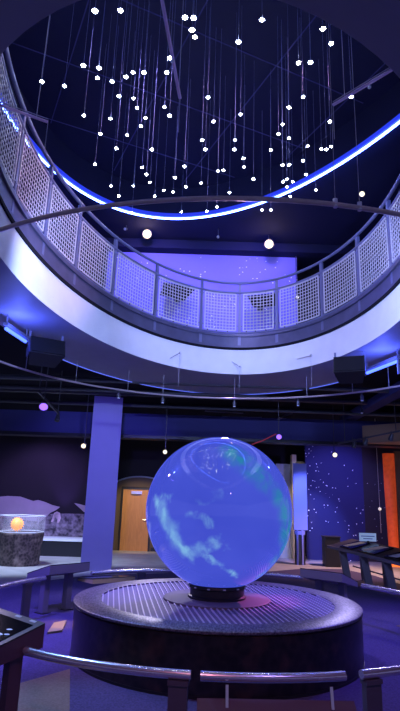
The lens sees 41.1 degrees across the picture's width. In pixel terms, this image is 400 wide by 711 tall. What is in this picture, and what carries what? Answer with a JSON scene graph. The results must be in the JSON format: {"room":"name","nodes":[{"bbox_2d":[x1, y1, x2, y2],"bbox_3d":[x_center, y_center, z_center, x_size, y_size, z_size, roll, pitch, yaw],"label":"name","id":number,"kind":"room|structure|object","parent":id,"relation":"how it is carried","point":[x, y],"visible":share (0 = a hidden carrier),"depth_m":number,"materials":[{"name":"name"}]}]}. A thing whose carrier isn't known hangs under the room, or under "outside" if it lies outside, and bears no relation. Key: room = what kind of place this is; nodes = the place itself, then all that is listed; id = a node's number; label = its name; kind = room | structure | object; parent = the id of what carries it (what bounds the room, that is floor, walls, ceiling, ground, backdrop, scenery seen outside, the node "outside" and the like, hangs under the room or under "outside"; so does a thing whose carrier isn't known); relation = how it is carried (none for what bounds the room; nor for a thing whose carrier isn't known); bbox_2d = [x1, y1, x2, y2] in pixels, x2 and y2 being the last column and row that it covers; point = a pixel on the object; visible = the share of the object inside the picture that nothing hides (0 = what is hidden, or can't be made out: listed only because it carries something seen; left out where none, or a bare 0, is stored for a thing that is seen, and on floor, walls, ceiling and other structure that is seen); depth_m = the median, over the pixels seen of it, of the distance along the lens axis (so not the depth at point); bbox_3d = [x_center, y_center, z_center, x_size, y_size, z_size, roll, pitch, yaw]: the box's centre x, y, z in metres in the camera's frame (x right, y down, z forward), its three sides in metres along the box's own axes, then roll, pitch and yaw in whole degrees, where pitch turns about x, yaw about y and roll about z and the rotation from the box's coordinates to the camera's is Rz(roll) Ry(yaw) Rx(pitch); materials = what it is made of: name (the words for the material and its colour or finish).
{"room":"museum","nodes":[
{"label":"museum","id":0,"kind":"room"},
{"bbox_2d":[80,395,125,570],"bbox_3d":[-2.349,2.975,12.855,0.800,4.060,0.700,5,-15,-10],"label":"pillar","id":1,"kind":"structure","parent":0,"point":[100,505],"depth_m":12.59,"materials":[{"name":"paint"}]},
{"bbox_2d":[0,64,399,271],"bbox_3d":[0.161,-4.937,6.105,20.000,0.750,18.800,2,-15,0],"label":"wall","id":2,"kind":"structure","parent":0,"point":[378,170],"depth_m":11.29,"materials":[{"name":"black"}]},
{"bbox_2d":[142,229,151,238],"bbox_3d":[-1.215,-2.801,12.330,0.220,0.272,0.253,2,-15,0],"label":"spotlight","id":3,"kind":"object","parent":2,"relation":"hanging from","point":[146,233],"visible":1,"depth_m":12.24,"materials":[{"name":"grey"}]},
{"bbox_2d":[0,24,399,398],"bbox_3d":[0.411,-2.059,7.422,7.082,4.097,7.082,2,-15,0],"label":"ring","id":4,"kind":"object","parent":2,"relation":"hanging from","point":[335,204],"visible":0.99,"depth_m":3.61,"materials":[{"name":"grey metal"}]},
{"bbox_2d":[0,92,399,219],"bbox_3d":[0.492,-4.462,6.429,7.383,0.125,11.152,2,-15,0],"label":"ring","id":5,"kind":"object","parent":2,"relation":"attached to","point":[395,121],"visible":0.78,"depth_m":10.62,"materials":[{"name":"blue"}]},
{"bbox_2d":[264,235,273,248],"bbox_3d":[1.579,-2.619,12.306,0.220,0.388,0.252,2,-15,0],"label":"spotlight","id":6,"kind":"object","parent":2,"relation":"hanging from","point":[268,243],"visible":1,"depth_m":12.20,"materials":[{"name":"grey"}]},
{"bbox_2d":[359,191,364,196],"bbox_3d":[3.191,-3.193,10.500,0.115,0.231,0.216,-4,-16,22],"label":"spotlight","id":7,"kind":"object","parent":2,"relation":"hanging from","point":[361,193],"visible":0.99,"depth_m":10.41,"materials":[{"name":"grey"}]},
{"bbox_2d":[0,0,399,393],"bbox_3d":[0.904,-1.338,4.091,10.604,0.180,14.658,-5,-17,25],"label":"ceiling","id":8,"kind":"structure","parent":0,"point":[375,24],"depth_m":7.31,"materials":[{"name":"grey paint"}]},
{"bbox_2d":[3,315,28,342],"bbox_3d":[-2.525,-0.364,7.364,0.070,0.223,0.655,0,-15,7],"label":"tube light","id":9,"kind":"object","parent":8,"relation":"attached to","point":[11,329],"visible":1,"depth_m":7.28,"materials":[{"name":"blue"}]},
{"bbox_2d":[26,331,64,367],"bbox_3d":[-2.257,-0.096,7.800,0.502,0.475,0.424,10,-17,-28],"label":"loudspeaker","id":10,"kind":"object","parent":8,"relation":"hanging from","point":[45,352],"visible":0.99,"depth_m":7.68,"materials":[{"name":"black plastic"}]},
{"bbox_2d":[31,336,64,355],"bbox_3d":[-2.178,-0.138,7.666,0.470,0.235,0.102,10,-17,-28],"label":"grille","id":11,"kind":"object","parent":10,"relation":"attached to","point":[40,346],"depth_m":7.64,"materials":[{"name":"black"}]},
{"bbox_2d":[0,385,266,397],"bbox_3d":[-3.775,0.702,11.640,10.504,0.070,0.070,2,-15,-2],"label":"ceiling pipe","id":12,"kind":"object","parent":8,"relation":"attached to","point":[1,386],"visible":0.76,"depth_m":11.68,"materials":[{"name":"grey metal"}]},
{"bbox_2d":[0,374,388,392],"bbox_3d":[-0.019,0.583,10.980,18.003,0.100,0.100,2,-15,-1],"label":"ceiling pipe","id":13,"kind":"object","parent":8,"relation":"attached to","point":[2,376],"visible":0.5,"depth_m":10.93,"materials":[{"name":"grey metal"}]},
{"bbox_2d":[0,205,399,374],"bbox_3d":[0.276,-0.919,6.307,4.711,0.484,7.948,2,-15,0],"label":"fascia","id":14,"kind":"structure","parent":8,"relation":"attached to","point":[17,256],"depth_m":8.47,"materials":[{"name":"white paint"}]},
{"bbox_2d":[0,195,399,349],"bbox_3d":[0.284,-1.161,6.372,4.790,0.042,8.028,2,-15,0],"label":"trim","id":15,"kind":"structure","parent":14,"relation":"on","point":[2,203],"depth_m":8.17,"materials":[{"name":"black metal"}]},
{"bbox_2d":[297,354,311,385],"bbox_3d":[1.810,0.282,9.290,0.041,0.566,0.461,8,-16,-23],"label":"stay","id":16,"kind":"object","parent":14,"relation":"attached to","point":[310,355],"visible":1,"depth_m":9.17,"materials":[{"name":"silver metal"}]},
{"bbox_2d":[63,360,364,394],"bbox_3d":[0.242,0.381,10.118,5.895,0.014,3.612,2,-15,0],"label":"led strip","id":17,"kind":"object","parent":8,"relation":"attached to","point":[63,360],"visible":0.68,"depth_m":11.03,"materials":[{"name":"blue plastic"}]},
{"bbox_2d":[333,351,365,383],"bbox_3d":[2.310,0.173,8.234,0.465,0.480,0.428,-4,-16,19],"label":"loudspeaker","id":18,"kind":"object","parent":8,"relation":"hanging from","point":[347,369],"visible":1,"depth_m":8.10,"materials":[{"name":"black plastic"}]},
{"bbox_2d":[334,356,363,370],"bbox_3d":[2.257,0.121,8.091,0.432,0.244,0.105,-4,-16,19],"label":"grille","id":19,"kind":"object","parent":18,"relation":"attached to","point":[347,363],"depth_m":8.08,"materials":[{"name":"black"}]},
{"bbox_2d":[366,349,399,373],"bbox_3d":[2.860,0.185,8.402,0.070,0.400,0.900,6,-16,-14],"label":"tube light","id":20,"kind":"object","parent":8,"relation":"attached to","point":[395,359],"visible":0.93,"depth_m":8.28,"materials":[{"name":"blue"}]},
{"bbox_2d":[0,550,399,710],"bbox_3d":[-0.120,3.689,7.288,24.000,0.110,30.000,2,-15,0],"label":"floor","id":21,"kind":"structure","parent":0,"point":[381,610],"depth_m":6.55,"materials":[{"name":"carpet"}]},
{"bbox_2d":[0,531,43,566],"bbox_3d":[-4.335,4.626,12.825,1.080,0.734,1.075,2,-15,0],"label":"plinth","id":22,"kind":"object","parent":21,"relation":"on","point":[16,549],"visible":0.96,"depth_m":12.41,"materials":[{"name":"grey stone"}]},
{"bbox_2d":[10,517,23,531],"bbox_3d":[-4.408,4.072,12.875,0.270,0.356,0.270,-12,-20,41],"label":"model","id":23,"kind":"object","parent":22,"relation":"on","point":[17,524],"visible":0.98,"depth_m":12.80},
{"bbox_2d":[0,514,45,532],"bbox_3d":[-4.315,4.084,12.976,0.985,0.392,0.985,-1,-15,11],"label":"display case","id":24,"kind":"object","parent":22,"relation":"on","point":[3,514],"visible":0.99,"depth_m":12.92,"materials":[{"name":"clear glass"}]},
{"bbox_2d":[0,608,44,710],"bbox_3d":[-1.709,2.383,4.119,0.913,0.663,0.530,-12,-21,42],"label":"desk","id":25,"kind":"object","parent":21,"relation":"on","point":[17,632],"visible":1,"depth_m":3.92,"materials":[{"name":"black metal"}]},
{"bbox_2d":[0,576,46,617],"bbox_3d":[-2.381,3.146,6.740,0.151,0.529,1.350,-2,-16,15],"label":"rail","id":26,"kind":"object","parent":21,"relation":"on","point":[27,584],"visible":0.94,"depth_m":7.04,"materials":[{"name":"white metal"}]},
{"bbox_2d":[0,436,90,536],"bbox_3d":[-5.311,4.098,16.090,4.851,3.400,0.106,2,-15,0],"label":"mural","id":27,"kind":"object","parent":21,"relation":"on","point":[46,476],"visible":0.73,"depth_m":16.14,"materials":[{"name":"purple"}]},
{"bbox_2d":[47,620,65,633],"bbox_3d":[-1.788,3.417,6.726,0.156,0.024,0.664,3,-15,-6],"label":"floor plate","id":28,"kind":"object","parent":21,"relation":"on","point":[57,627],"visible":1,"depth_m":6.64,"materials":[{"name":"brown"}]},
{"bbox_2d":[27,562,89,614],"bbox_3d":[-2.091,3.377,7.829,0.520,0.663,0.720,-10,-19,37],"label":"desk","id":29,"kind":"object","parent":21,"relation":"on","point":[67,570],"visible":1,"depth_m":7.67,"materials":[{"name":"grey metal"}]},
{"bbox_2d":[40,536,82,556],"bbox_3d":[-4.649,5.391,15.159,3.234,0.460,0.920,2,-15,0],"label":"platform","id":30,"kind":"object","parent":21,"relation":"on","point":[60,546],"visible":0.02,"depth_m":14.75,"materials":[{"name":"black plastic"}]},
{"bbox_2d":[78,575,134,583],"bbox_3d":[-1.432,3.578,8.098,0.705,0.458,0.500,13,-19,-35],"label":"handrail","id":31,"kind":"object","parent":21,"relation":"on","point":[118,578],"visible":0.66,"depth_m":7.96,"materials":[{"name":"grey"}]},
{"bbox_2d":[22,646,191,710],"bbox_3d":[-0.687,2.355,3.623,1.319,0.529,0.148,-3,-16,18],"label":"rail","id":32,"kind":"object","parent":21,"relation":"on","point":[178,680],"visible":1,"depth_m":3.54,"materials":[{"name":"silver metal"}]},
{"bbox_2d":[90,569,303,579],"bbox_3d":[-0.048,3.665,8.373,3.290,0.529,0.599,3,-15,-5],"label":"rail","id":33,"kind":"object","parent":21,"relation":"on","point":[141,573],"visible":0.46,"depth_m":8.42,"materials":[{"name":"white metal"}]},
{"bbox_2d":[70,578,364,699],"bbox_3d":[0.185,3.029,6.040,3.204,0.549,3.204,2,-15,0],"label":"pedestal","id":34,"kind":"object","parent":21,"relation":"on","point":[278,628],"visible":0.81,"depth_m":4.85,"materials":[{"name":"metal"}]},
{"bbox_2d":[146,437,291,602],"bbox_3d":[0.223,1.888,6.349,1.729,1.816,1.729,-12,-20,41],"label":"globe","id":35,"kind":"object","parent":34,"relation":"on","point":[219,510],"visible":1,"depth_m":5.72,"materials":[{"name":"blue"}]},
{"bbox_2d":[197,685,356,710],"bbox_3d":[0.487,2.324,3.265,1.032,0.466,0.300,2,-15,-2],"label":"board","id":36,"kind":"object","parent":21,"relation":"on","point":[203,704],"visible":1,"depth_m":3.41,"materials":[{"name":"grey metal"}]},
{"bbox_2d":[200,671,346,682],"bbox_3d":[0.491,2.124,3.528,0.988,0.058,0.104,3,-15,-6],"label":"rail","id":37,"kind":"object","parent":36,"relation":"attached to","point":[207,676],"visible":1,"depth_m":3.49,"materials":[{"name":"white metal"}]},
{"bbox_2d":[276,464,290,557],"bbox_3d":[2.613,4.834,16.741,0.457,2.820,0.080,2,-15,0],"label":"wall","id":38,"kind":"structure","parent":21,"relation":"on","point":[284,469],"depth_m":16.92,"materials":[{"name":"grey"}]},
{"bbox_2d":[290,455,295,558],"bbox_3d":[2.916,4.659,16.584,0.137,3.094,0.300,2,-15,0],"label":"post","id":39,"kind":"object","parent":21,"relation":"on","point":[292,457],"visible":0.57,"depth_m":16.46,"materials":[{"name":"beige"}]},
{"bbox_2d":[293,461,307,564],"bbox_3d":[2.819,4.383,14.997,0.376,2.790,0.304,2,-15,0],"label":"banner stand","id":40,"kind":"object","parent":21,"relation":"on","point":[299,467],"visible":1,"depth_m":14.98,"materials":[{"name":"blue plastic"}]},
{"bbox_2d":[300,568,357,597],"bbox_3d":[1.935,3.554,7.996,0.689,0.663,0.500,-11,-20,40],"label":"desk","id":41,"kind":"object","parent":21,"relation":"on","point":[320,577],"visible":0.53,"depth_m":7.86,"materials":[{"name":"grey laminate"}]},
{"bbox_2d":[321,535,340,566],"bbox_3d":[3.574,5.327,14.544,0.451,0.779,0.450,2,-15,0],"label":"base cabinet","id":42,"kind":"object","parent":21,"relation":"on","point":[330,557],"visible":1,"depth_m":14.36,"materials":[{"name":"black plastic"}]},
{"bbox_2d":[327,539,399,593],"bbox_3d":[3.696,4.290,10.803,0.647,0.860,3.594,5,-16,-13],"label":"table","id":43,"kind":"object","parent":21,"relation":"on","point":[388,555],"visible":0.92,"depth_m":11.06,"materials":[{"name":"black metal"}]},
{"bbox_2d":[343,542,363,546],"bbox_3d":[3.457,4.224,11.955,0.478,0.101,0.228,0,-15,7],"label":"picture","id":44,"kind":"object","parent":43,"relation":"on","point":[353,544],"depth_m":11.94,"materials":[{"name":"grey"}]},
{"bbox_2d":[359,533,375,542],"bbox_3d":[3.721,4.057,11.845,0.373,0.225,0.030,2,-15,0],"label":"table sign","id":45,"kind":"object","parent":43,"relation":"on","point":[367,537],"visible":1,"depth_m":11.84,"materials":[{"name":"blue"}]},
{"bbox_2d":[361,546,388,550],"bbox_3d":[3.656,4.039,11.175,0.539,0.101,0.258,-2,-16,14],"label":"picture","id":46,"kind":"object","parent":43,"relation":"on","point":[375,548],"depth_m":11.16,"materials":[{"name":"grey"}]},
{"bbox_2d":[359,665,399,710],"bbox_3d":[1.890,2.576,4.127,2.009,0.529,0.255,14,-20,-38],"label":"rail","id":47,"kind":"object","parent":21,"relation":"on","point":[371,680],"visible":1,"depth_m":3.62,"materials":[{"name":"white metal"}]},
{"bbox_2d":[361,584,399,595],"bbox_3d":[2.645,3.369,6.959,0.164,0.529,1.508,8,-16,-20],"label":"rail","id":48,"kind":"object","parent":21,"relation":"on","point":[366,586],"visible":1,"depth_m":7.38,"materials":[{"name":"white metal"}]},
{"bbox_2d":[382,453,399,566],"bbox_3d":[5.520,4.409,15.397,0.399,3.119,0.399,2,-15,0],"label":"column","id":49,"kind":"structure","parent":21,"relation":"on","point":[388,458],"depth_m":15.35,"materials":[{"name":"orange paint"}]},
{"bbox_2d":[0,325,399,421],"bbox_3d":[0.026,-0.794,6.432,24.000,0.001,28.000,2,-15,0],"label":"ceiling","id":50,"kind":"structure","parent":0,"point":[12,349],"depth_m":13.41,"materials":[{"name":"black"}]},
{"bbox_2d":[39,367,48,410],"bbox_3d":[-2.882,0.582,10.040,0.177,0.949,0.241,2,-15,0],"label":"spotlight","id":51,"kind":"object","parent":50,"relation":"hanging from","point":[43,406],"visible":0.98,"depth_m":9.89,"materials":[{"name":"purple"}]},
{"bbox_2d":[37,366,62,413],"bbox_3d":[-2.905,0.642,10.369,0.035,0.895,0.843,-2,-16,15],"label":"track","id":52,"kind":"object","parent":50,"relation":"hanging from","point":[38,391],"visible":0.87,"depth_m":10.34,"materials":[{"name":"grey metal"}]},
{"bbox_2d":[54,411,59,421],"bbox_3d":[-2.811,1.204,10.546,0.105,0.218,0.130,2,-15,0],"label":"spotlight","id":53,"kind":"object","parent":52,"relation":"hanging from","point":[57,418],"visible":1,"depth_m":10.51,"materials":[{"name":"grey metal"}]},
{"bbox_2d":[81,395,88,448],"bbox_3d":[-2.656,1.487,12.516,0.115,1.386,0.219,2,-15,0],"label":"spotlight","id":54,"kind":"object","parent":50,"relation":"hanging from","point":[83,445],"visible":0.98,"depth_m":12.45,"materials":[{"name":"white glass"}]},
{"bbox_2d":[163,400,167,453],"bbox_3d":[-0.848,1.804,13.483,0.116,1.378,0.219,2,-15,0],"label":"pendant light","id":55,"kind":"object","parent":50,"relation":"hanging from","point":[165,450],"visible":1,"depth_m":13.46,"materials":[{"name":"grey glass"}]},
{"bbox_2d":[0,388,399,405],"bbox_3d":[-0.031,0.947,12.435,18.003,0.120,0.120,2,-15,-1],"label":"ceiling pipe","id":56,"kind":"object","parent":50,"relation":"attached to","point":[306,400],"visible":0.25,"depth_m":12.40,"materials":[{"name":"grey metal"}]},
{"bbox_2d":[0,399,399,413],"bbox_3d":[-0.044,1.335,13.677,18.003,0.100,0.100,2,-15,-1],"label":"ceiling pipe","id":57,"kind":"object","parent":50,"relation":"attached to","point":[1,400],"visible":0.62,"depth_m":13.62,"materials":[{"name":"grey metal"}]},
{"bbox_2d":[132,404,399,416],"bbox_3d":[3.656,1.417,12.962,10.604,0.060,0.060,2,-15,-2],"label":"ceiling pipe","id":58,"kind":"object","parent":50,"relation":"attached to","point":[147,406],"visible":1,"depth_m":12.88,"materials":[{"name":"grey metal"}]},
{"bbox_2d":[276,402,281,439],"bbox_3d":[1.841,1.469,12.560,0.136,1.044,0.223,2,-15,0],"label":"pendant light","id":59,"kind":"object","parent":50,"relation":"hanging from","point":[278,436],"visible":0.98,"depth_m":12.49,"materials":[{"name":"purple glass"}]},
{"bbox_2d":[332,406,337,456],"bbox_3d":[3.366,1.914,13.489,0.125,1.320,0.221,2,-15,0],"label":"pendant light","id":60,"kind":"object","parent":50,"relation":"hanging from","point":[334,454],"visible":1,"depth_m":13.46,"materials":[{"name":"white glass"}]},
{"bbox_2d":[338,401,399,443],"bbox_3d":[3.977,1.476,12.327,1.832,1.046,0.040,-13,-21,43],"label":"track","id":61,"kind":"object","parent":50,"relation":"hanging from","point":[395,431],"visible":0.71,"depth_m":12.29,"materials":[{"name":"grey metal"}]},
{"bbox_2d":[351,438,356,447],"bbox_3d":[3.608,2.063,12.536,0.129,0.225,0.124,2,-15,0],"label":"spotlight","id":62,"kind":"object","parent":61,"relation":"hanging from","point":[354,443],"visible":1,"depth_m":12.48,"materials":[{"name":"grey metal"}]},
{"bbox_2d":[363,436,367,445],"bbox_3d":[3.816,1.979,12.345,0.129,0.225,0.124,2,-15,0],"label":"spotlight","id":63,"kind":"object","parent":61,"relation":"hanging from","point":[365,443],"visible":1,"depth_m":12.29,"materials":[{"name":"grey metal"}]},
{"bbox_2d":[388,431,393,440],"bbox_3d":[4.258,1.801,11.940,0.128,0.225,0.123,2,-15,0],"label":"spotlight","id":64,"kind":"object","parent":61,"relation":"hanging from","point":[390,438],"visible":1,"depth_m":11.89,"materials":[{"name":"grey metal"}]},
{"bbox_2d":[340,381,399,420],"bbox_3d":[4.038,1.106,12.341,0.280,0.180,5.296,2,-15,1],"label":"beam","id":65,"kind":"structure","parent":50,"relation":"attached to","point":[379,400],"depth_m":11.99,"materials":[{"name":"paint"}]},
{"bbox_2d":[376,448,380,526],"bbox_3d":[5.028,3.356,15.091,0.088,3.160,0.086,2,-15,0],"label":"pendant light","id":66,"kind":"object","parent":50,"relation":"hanging from","point":[379,508],"visible":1,"depth_m":14.91,"materials":[{"name":"silver metal"}]},
{"bbox_2d":[0,409,399,441],"bbox_3d":[-0.063,1.927,14.294,24.000,0.560,0.500,2,-15,0],"label":"beam","id":67,"kind":"structure","parent":0,"point":[10,420],"depth_m":14.06,"materials":[{"name":"blue paint"}]},
{"bbox_2d":[0,431,399,448],"bbox_3d":[-0.073,2.235,14.210,24.000,0.080,0.460,2,-15,0],"label":"trim","id":68,"kind":"structure","parent":67,"relation":"attached to","point":[2,433],"depth_m":13.99,"materials":[{"name":"black metal"}]},
{"bbox_2d":[362,423,399,444],"bbox_3d":[6.093,1.675,12.261,3.711,0.450,3.640,2,-15,0],"label":"trim","id":69,"kind":"structure","parent":67,"relation":"attached to","point":[369,430],"depth_m":13.57,"materials":[{"name":"brown"}]},
{"bbox_2d":[3,0,399,187],"bbox_3d":[0.516,-5.198,6.629,7.342,0.050,11.112,2,-15,0],"label":"ceiling","id":70,"kind":"structure","parent":0,"point":[263,40],"depth_m":8.93,"materials":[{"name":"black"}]},
{"bbox_2d":[0,15,49,152],"bbox_3d":[-1.694,-3.689,4.814,0.999,3.950,0.026,10,-17,-28],"label":"tube","id":71,"kind":"object","parent":70,"relation":"hanging from","point":[1,105],"visible":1,"depth_m":4.54,"materials":[{"name":"purple"}]},
{"bbox_2d":[160,0,183,131],"bbox_3d":[-0.175,-3.843,4.062,0.026,3.950,1.374,0,-15,6],"label":"tube","id":72,"kind":"object","parent":70,"relation":"hanging from","point":[172,60],"visible":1,"depth_m":3.88,"materials":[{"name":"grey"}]},
{"bbox_2d":[12,0,384,184],"bbox_3d":[0.515,-5.169,6.621,6.500,0.012,10.831,7,-16,-17],"label":"trim","id":73,"kind":"structure","parent":70,"relation":"attached to","point":[88,0],"depth_m":8.97,"materials":[{"name":"blue paint"}]},
{"bbox_2d":[270,111,271,210],"bbox_3d":[1.154,-3.388,8.728,0.041,2.304,0.041,-4,-16,22],"label":"pendant","id":74,"kind":"object","parent":70,"relation":"hanging from","point":[270,111],"visible":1,"depth_m":8.83,"materials":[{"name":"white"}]},
{"bbox_2d":[332,30,392,138],"bbox_3d":[1.487,-3.710,4.353,0.026,3.950,1.082,15,-20,-40],"label":"tube","id":75,"kind":"object","parent":70,"relation":"hanging from","point":[385,73],"visible":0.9,"depth_m":4.15,"materials":[{"name":"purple metal"}]},
{"bbox_2d":[105,252,297,333],"bbox_3d":[0.018,-1.206,12.709,4.595,3.000,0.100,2,-15,0],"label":"projection screen","id":76,"kind":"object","parent":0,"point":[226,268],"depth_m":12.83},
{"bbox_2d":[160,282,193,301],"bbox_3d":[-0.511,-1.425,12.317,0.794,0.631,0.762,2,-15,0],"label":"loudspeaker","id":77,"kind":"object","parent":76,"relation":"attached to","point":[183,290],"visible":0.6,"depth_m":11.93,"materials":[{"name":"black"}]},
{"bbox_2d":[46,236,398,260],"bbox_3d":[0.085,-2.599,12.879,18.000,0.220,0.300,2,-15,0],"label":"trim","id":78,"kind":"structure","parent":76,"relation":"attached to","point":[167,246],"depth_m":12.75,"materials":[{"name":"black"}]},
{"bbox_2d":[247,293,274,310],"bbox_3d":[1.398,-1.224,12.279,0.659,0.542,0.762,2,-15,0],"label":"loudspeaker","id":79,"kind":"object","parent":76,"relation":"attached to","point":[268,296],"visible":0.52,"depth_m":11.89,"materials":[{"name":"black"}]},
{"bbox_2d":[118,439,305,555],"bbox_3d":[-0.141,4.309,17.584,24.000,4.100,0.200,2,-15,0],"label":"wall","id":80,"kind":"structure","parent":0,"point":[136,457],"depth_m":17.76,"materials":[{"name":"grey"}]},
{"bbox_2d":[113,477,152,550],"bbox_3d":[-1.972,5.089,17.238,2.100,2.300,0.030,2,-15,0],"label":"trim","id":81,"kind":"structure","parent":80,"relation":"attached to","point":[138,481],"depth_m":17.41,"materials":[{"name":"brown"}]},
{"bbox_2d":[117,487,149,550],"bbox_3d":[-2.077,5.243,17.146,1.006,1.948,0.145,2,-15,0],"label":"door","id":82,"kind":"structure","parent":80,"relation":"in","point":[133,535],"depth_m":17.14,"materials":[{"name":"brown wood"}]},
{"bbox_2d":[117,476,153,481],"bbox_3d":[-1.944,4.228,17.446,2.149,0.579,0.043,2,-15,0],"label":"trim","id":83,"kind":"structure","parent":80,"relation":"attached to","point":[130,476],"depth_m":17.49,"materials":[{"name":"grey paint"}]},
{"bbox_2d":[205,410,242,413],"bbox_3d":[0.636,1.492,14.097,1.018,0.044,0.044,4,-15,-7],"label":"conduit","id":84,"kind":"object","parent":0,"point":[205,410],"visible":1,"depth_m":14.08,"materials":[{"name":"grey metal"}]},
{"bbox_2d":[70,262,384,323],"bbox_3d":[0.030,-0.905,13.819,20.000,3.000,0.100,2,-15,0],"label":"wall","id":85,"kind":"structure","parent":0,"point":[307,273],"depth_m":14.04,"materials":[{"name":"grey"}]},
{"bbox_2d":[304,445,399,561],"bbox_3d":[5.030,4.252,16.558,3.519,4.000,0.100,2,-15,0],"label":"wall","id":86,"kind":"structure","parent":0,"point":[335,491],"depth_m":16.48,"materials":[{"name":"blue paint"}]},
{"bbox_2d":[393,451,399,547],"bbox_3d":[6.049,4.396,15.440,0.700,3.200,0.100,2,-15,0],"label":"wall","id":87,"kind":"structure","parent":0,"point":[396,453],"depth_m":15.57,"materials":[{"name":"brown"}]},
{"bbox_3d":[0.050,-1.540,5.598,17.000,0.230,18.000,2,-15,0],"label":"floor","id":88,"kind":"structure","parent":0,"visible":0},
{"bbox_2d":[0,48,399,347],"bbox_3d":[0.306,-1.831,6.554,4.790,1.347,8.028,2,-15,0],"label":"guardrail","id":89,"kind":"object","parent":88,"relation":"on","point":[35,233],"visible":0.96,"depth_m":8.33,"materials":[{"name":"metal"}]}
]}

